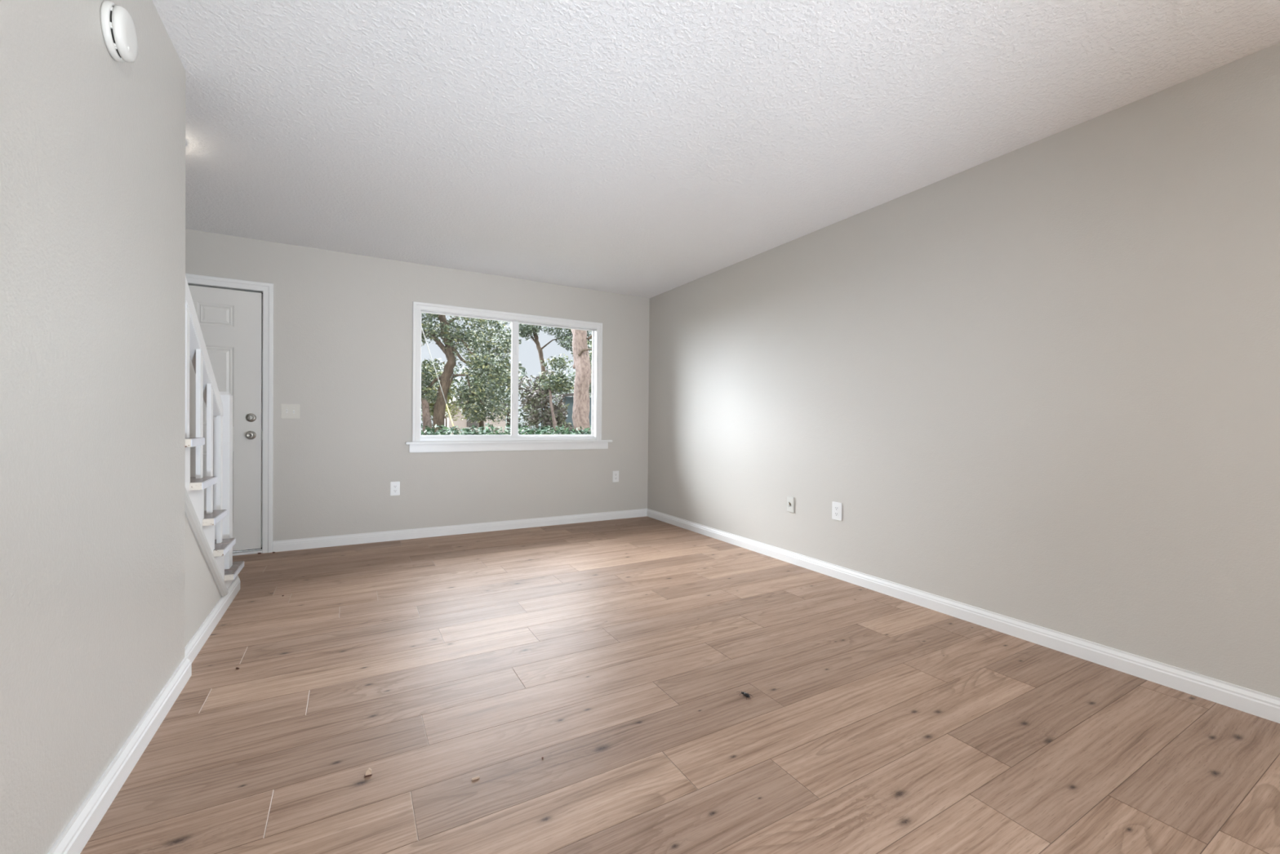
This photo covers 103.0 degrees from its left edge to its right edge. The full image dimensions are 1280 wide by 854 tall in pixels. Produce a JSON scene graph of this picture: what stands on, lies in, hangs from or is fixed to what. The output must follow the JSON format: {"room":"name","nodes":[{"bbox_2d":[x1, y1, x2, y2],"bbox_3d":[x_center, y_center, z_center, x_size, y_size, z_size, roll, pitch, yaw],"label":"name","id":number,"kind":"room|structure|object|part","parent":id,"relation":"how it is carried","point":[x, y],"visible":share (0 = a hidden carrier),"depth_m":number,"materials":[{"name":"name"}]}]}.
{"room":"empty living room","nodes":[
{"label":"empty living room","id":0,"kind":"room"},
{"bbox_2d":[0,0,234,853],"bbox_3d":[-0.689,-0.174,-0.072,0.109,2.440,7.160,0,1,-30],"label":"wall","id":1,"kind":"structure","parent":0,"point":[92,144],"depth_m":1.28,"materials":[{"name":"beige paint"}]},
{"bbox_2d":[100,0,137,62],"bbox_3d":[-1.442,-1.093,1.416,0.043,0.140,0.140,0,1,-30],"label":"smoke detector","id":2,"kind":"object","parent":1,"relation":"attached to","point":[117,26],"visible":1,"depth_m":1.38,"materials":[{"name":"white plastic"}]},
{"bbox_3d":[-1.454,-1.093,1.409,0.016,0.140,0.140,0,1,-30],"label":"plate","id":3,"kind":"part","parent":2,"relation":"part of","materials":[{"name":"white plastic"}]},
{"bbox_2d":[47,575,239,853],"bbox_3d":[-0.674,1.003,-0.003,0.041,0.086,7.235,0,1,-30],"label":"baseboard","id":4,"kind":"structure","parent":1,"relation":"attached to","point":[75,836],"depth_m":1.53,"materials":[{"name":"white paint"}]},
{"bbox_2d":[185,228,649,541],"bbox_3d":[-1.905,0.271,4.648,4.720,3.440,0.120,0,1,-30],"label":"wall","id":5,"kind":"structure","parent":0,"point":[343,322],"depth_m":4.41,"materials":[{"name":"beige paint"}]},
{"bbox_2d":[185,273,273,555],"bbox_3d":[-3.368,-0.071,3.781,1.055,2.112,0.170,0,1,-30],"label":"door","id":6,"kind":"structure","parent":5,"relation":"in","point":[235,317],"depth_m":3.93,"materials":[{"name":"white paint"}]},
{"bbox_3d":[-3.007,0.064,3.926,0.067,0.067,0.062,0,1,-30],"label":"knob","id":7,"kind":"part","parent":6,"relation":"part of","materials":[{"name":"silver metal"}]},
{"bbox_2d":[280,404,299,418],"bbox_3d":[-2.789,-0.124,4.060,0.125,0.118,0.018,0,1,-30],"label":"light switch","id":8,"kind":"object","parent":5,"relation":"attached to","point":[287,411],"visible":1,"depth_m":4.06,"materials":[{"name":"white plastic"}]},
{"bbox_2d":[390,481,399,495],"bbox_3d":[-2.139,0.538,4.444,0.076,0.121,0.008,0,1,-30],"label":"wall outlet","id":9,"kind":"object","parent":5,"relation":"attached to","point":[394,486],"visible":1,"depth_m":4.44,"materials":[{"name":"white plastic"}]},
{"bbox_2d":[272,508,647,551],"bbox_3d":[-1.405,0.951,4.863,3.433,0.086,0.014,0,1,-30],"label":"baseboard","id":10,"kind":"structure","parent":5,"relation":"attached to","point":[397,535],"depth_m":4.64,"materials":[{"name":"white paint"}]},
{"bbox_2d":[404,301,613,452],"bbox_3d":[-1.198,-0.438,5.001,2.020,1.335,0.145,0,1,-30],"label":"window","id":11,"kind":"structure","parent":5,"relation":"in","point":[514,442],"depth_m":4.97,"materials":[{"name":"white paint"}]},
{"bbox_3d":[-1.593,-0.470,4.795,0.888,1.138,0.028,0,1,-30],"label":"sash","id":12,"kind":"part","parent":11,"relation":"part of","materials":[{"name":"white plastic"}]},
{"bbox_3d":[-1.194,0.145,4.989,2.020,0.022,0.105,0,1,-30],"label":"sill","id":13,"kind":"part","parent":11,"relation":"part of","materials":[{"name":"white paint"}]},
{"bbox_3d":[-0.876,-0.467,5.238,0.855,1.138,0.026,0,1,-30],"label":"sash","id":14,"kind":"part","parent":11,"relation":"part of","materials":[{"name":"white plastic"}]},
{"bbox_2d":[612,471,618,482],"bbox_3d":[-0.262,0.536,5.510,0.076,0.121,0.008,0,1,-30],"label":"wall outlet","id":15,"kind":"object","parent":5,"relation":"attached to","point":[615,473],"visible":1,"depth_m":5.51,"materials":[{"name":"white plastic"}]},
{"bbox_2d":[80,515,1279,853],"bbox_3d":[0.122,1.084,1.073,4.520,0.080,8.318,0,1,-30],"label":"floor","id":16,"kind":"structure","parent":0,"point":[617,654],"depth_m":1.77,"materials":[{"name":"brown wood"}]},
{"bbox_2d":[185,275,244,596],"bbox_3d":[-2.202,-0.054,1.673,1.055,2.136,2.655,0,1,-30],"label":"staircase","id":17,"kind":"structure","parent":16,"relation":"on","point":[211,528],"depth_m":2.53,"materials":[{"name":"white paint"}]},
{"bbox_3d":[-2.079,-0.386,2.388,0.050,0.670,0.840,0,1,-30],"label":"handrail","id":18,"kind":"part","parent":17,"relation":"part of","materials":[{"name":"white paint"}]},
{"bbox_3d":[-2.070,0.567,2.436,0.019,0.713,0.889,0,1,-30],"label":"skirt moulding","id":19,"kind":"part","parent":17,"relation":"part of","materials":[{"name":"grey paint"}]},
{"bbox_3d":[-2.415,0.305,2.937,0.088,1.018,0.088,0,1,-30],"label":"newel post","id":20,"kind":"part","parent":17,"relation":"part of","materials":[{"name":"white paint"}]},
{"bbox_2d":[364,767,372,777],"bbox_3d":[-0.806,1.023,1.508,0.020,0.015,0.020,0,1,-30],"label":"chip","id":21,"kind":"object","parent":16,"relation":"on","point":[368,772],"visible":1,"depth_m":1.51,"materials":[{"name":"beige wood"}]},
{"bbox_2d":[471,775,479,780],"bbox_3d":[-0.483,1.031,1.495,0.024,0.005,0.008,0,1,-30],"label":"wood splinter","id":22,"kind":"object","parent":16,"relation":"on","point":[477,776],"visible":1,"depth_m":1.49,"materials":[{"name":"beige wood"}]},
{"bbox_2d":[736,690,752,698],"bbox_3d":[0.404,1.032,1.970,0.037,0.012,0.058,0,1,-37],"label":"dead leaf","id":23,"kind":"object","parent":16,"relation":"on","point":[745,694],"visible":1,"depth_m":1.96,"materials":[{"name":"black"}]},
{"bbox_2d":[151,0,1279,297],"bbox_3d":[0.166,-1.456,1.015,4.720,0.120,8.438,0,1,-30],"label":"ceiling","id":24,"kind":"structure","parent":0,"point":[646,148],"depth_m":2.24,"materials":[{"name":"white paint"}]},
{"bbox_2d":[647,42,1279,697],"bbox_3d":[2.167,-0.167,2.159,0.100,2.440,8.218,0,1,-30],"label":"wall","id":25,"kind":"structure","parent":0,"point":[1037,383],"depth_m":2.45,"materials":[{"name":"beige paint"}]},
{"bbox_2d":[786,496,794,512],"bbox_3d":[1.136,0.586,3.849,0.018,0.116,0.070,0,1,-30],"label":"cable jack","id":26,"kind":"object","parent":25,"relation":"attached to","point":[790,500],"visible":1,"depth_m":3.84,"materials":[{"name":"white plastic"}]},
{"bbox_2d":[831,501,842,520],"bbox_3d":[1.348,0.576,3.485,0.008,0.123,0.082,0,1,-30],"label":"wall outlet","id":27,"kind":"object","parent":25,"relation":"attached to","point":[837,507],"visible":1,"depth_m":3.48,"materials":[{"name":"white plastic"}]},
{"bbox_2d":[647,508,1279,723],"bbox_3d":[1.378,0.991,3.424,0.014,0.086,5.268,0,1,-30],"label":"baseboard","id":28,"kind":"structure","parent":25,"relation":"attached to","point":[1264,705],"depth_m":2.44,"materials":[{"name":"white paint"}]},
{"label":"outside","id":29,"kind":"structure","parent":0,"visible":0},
{"bbox_3d":[-0.897,1.118,16.758,75.000,0.140,110.000,0,1,-30],"label":"ground","id":30,"kind":"structure","parent":29,"visible":0},
{"bbox_2d":[421,326,454,429],"bbox_3d":[-4.035,-1.144,10.007,1.483,4.453,0.028,1,1,-1],"label":"guy wire","id":31,"kind":"object","parent":30,"relation":"on","point":[421,326],"visible":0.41,"depth_m":10.01,"materials":[{"name":"grey"}]},
{"bbox_2d":[421,371,470,435],"bbox_3d":[-7.033,-0.472,17.351,2.349,3.022,1.778,0,1,-30],"label":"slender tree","id":32,"kind":"object","parent":30,"relation":"on","point":[426,411],"visible":0.19,"depth_m":17.14,"materials":[{"name":"green plant"}]},
{"bbox_2d":[421,312,519,435],"bbox_3d":[-5.009,-1.332,14.135,2.865,4.813,2.577,0,1,-30],"label":"oak tree","id":33,"kind":"object","parent":30,"relation":"on","point":[439,418],"visible":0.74,"depth_m":13.93,"materials":[{"name":"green plant"}]},
{"bbox_2d":[444,395,509,435],"bbox_3d":[-10.471,-0.714,31.708,3.900,3.060,4.100,0,1,-30],"label":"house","id":34,"kind":"structure","parent":30,"relation":"on","point":[464,423],"depth_m":29.86,"materials":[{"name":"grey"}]},
{"bbox_2d":[459,320,522,431],"bbox_3d":[-5.740,-1.628,19.789,2.550,5.267,2.302,0,1,-30],"label":"young tree","id":35,"kind":"object","parent":30,"relation":"on","point":[480,417],"visible":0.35,"depth_m":19.43,"materials":[{"name":"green plant"}]},
{"bbox_2d":[421,422,591,435],"bbox_3d":[-1.514,0.538,6.690,4.194,1.200,1.064,0,1,-30],"label":"hedge","id":36,"kind":"object","parent":30,"relation":"on","point":[546,428],"visible":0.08,"depth_m":6.39,"materials":[{"name":"green plant"}]},
{"bbox_2d":[421,358,591,433],"bbox_3d":[-10.531,-2.491,44.699,24.594,7.350,9.342,0,1,-30],"label":"trees","id":37,"kind":"object","parent":30,"relation":"on","point":[522,372],"visible":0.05,"depth_m":43.63,"materials":[{"name":"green plant"}]},
{"bbox_2d":[518,368,573,434],"bbox_3d":[-2.825,-0.336,15.173,1.688,2.771,1.502,0,1,-30],"label":"thicket","id":38,"kind":"object","parent":30,"relation":"on","point":[540,395],"visible":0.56,"depth_m":14.91,"materials":[{"name":"green plant"}]},
{"bbox_2d":[511,322,591,409],"bbox_3d":[-2.829,-1.507,17.143,3.011,5.081,1.602,1,1,-4],"label":"leaning tree","id":39,"kind":"object","parent":30,"relation":"on","point":[527,329],"visible":0.42,"depth_m":17.04,"materials":[{"name":"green plant"}]},
{"bbox_2d":[536,353,573,433],"bbox_3d":[-2.277,-0.475,14.052,1.128,3.085,0.953,0,1,-30],"label":"tree","id":40,"kind":"object","parent":30,"relation":"on","point":[558,381],"visible":0.98,"depth_m":13.97,"materials":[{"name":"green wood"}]},
{"bbox_2d":[539,391,591,429],"bbox_3d":[-2.503,-0.356,21.977,3.450,2.680,2.900,0,1,-30],"label":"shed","id":41,"kind":"object","parent":30,"relation":"on","point":[569,399],"visible":0.05,"depth_m":20.48,"materials":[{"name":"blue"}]},
{"bbox_2d":[570,328,591,433],"bbox_3d":[-1.356,-1.089,12.020,0.662,4.439,0.524,0,1,-30],"label":"pine tree","id":42,"kind":"object","parent":30,"relation":"on","point":[581,400],"visible":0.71,"depth_m":11.83,"materials":[{"name":"brown plant"}]},
{"bbox_2d":[586,338,591,396],"bbox_3d":[-0.990,-0.911,14.636,1.966,3.968,1.579,0,1,-30],"label":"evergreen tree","id":43,"kind":"object","parent":30,"relation":"on","point":[590,340],"visible":0.02,"depth_m":14.41,"materials":[{"name":"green plant"}]}
]}

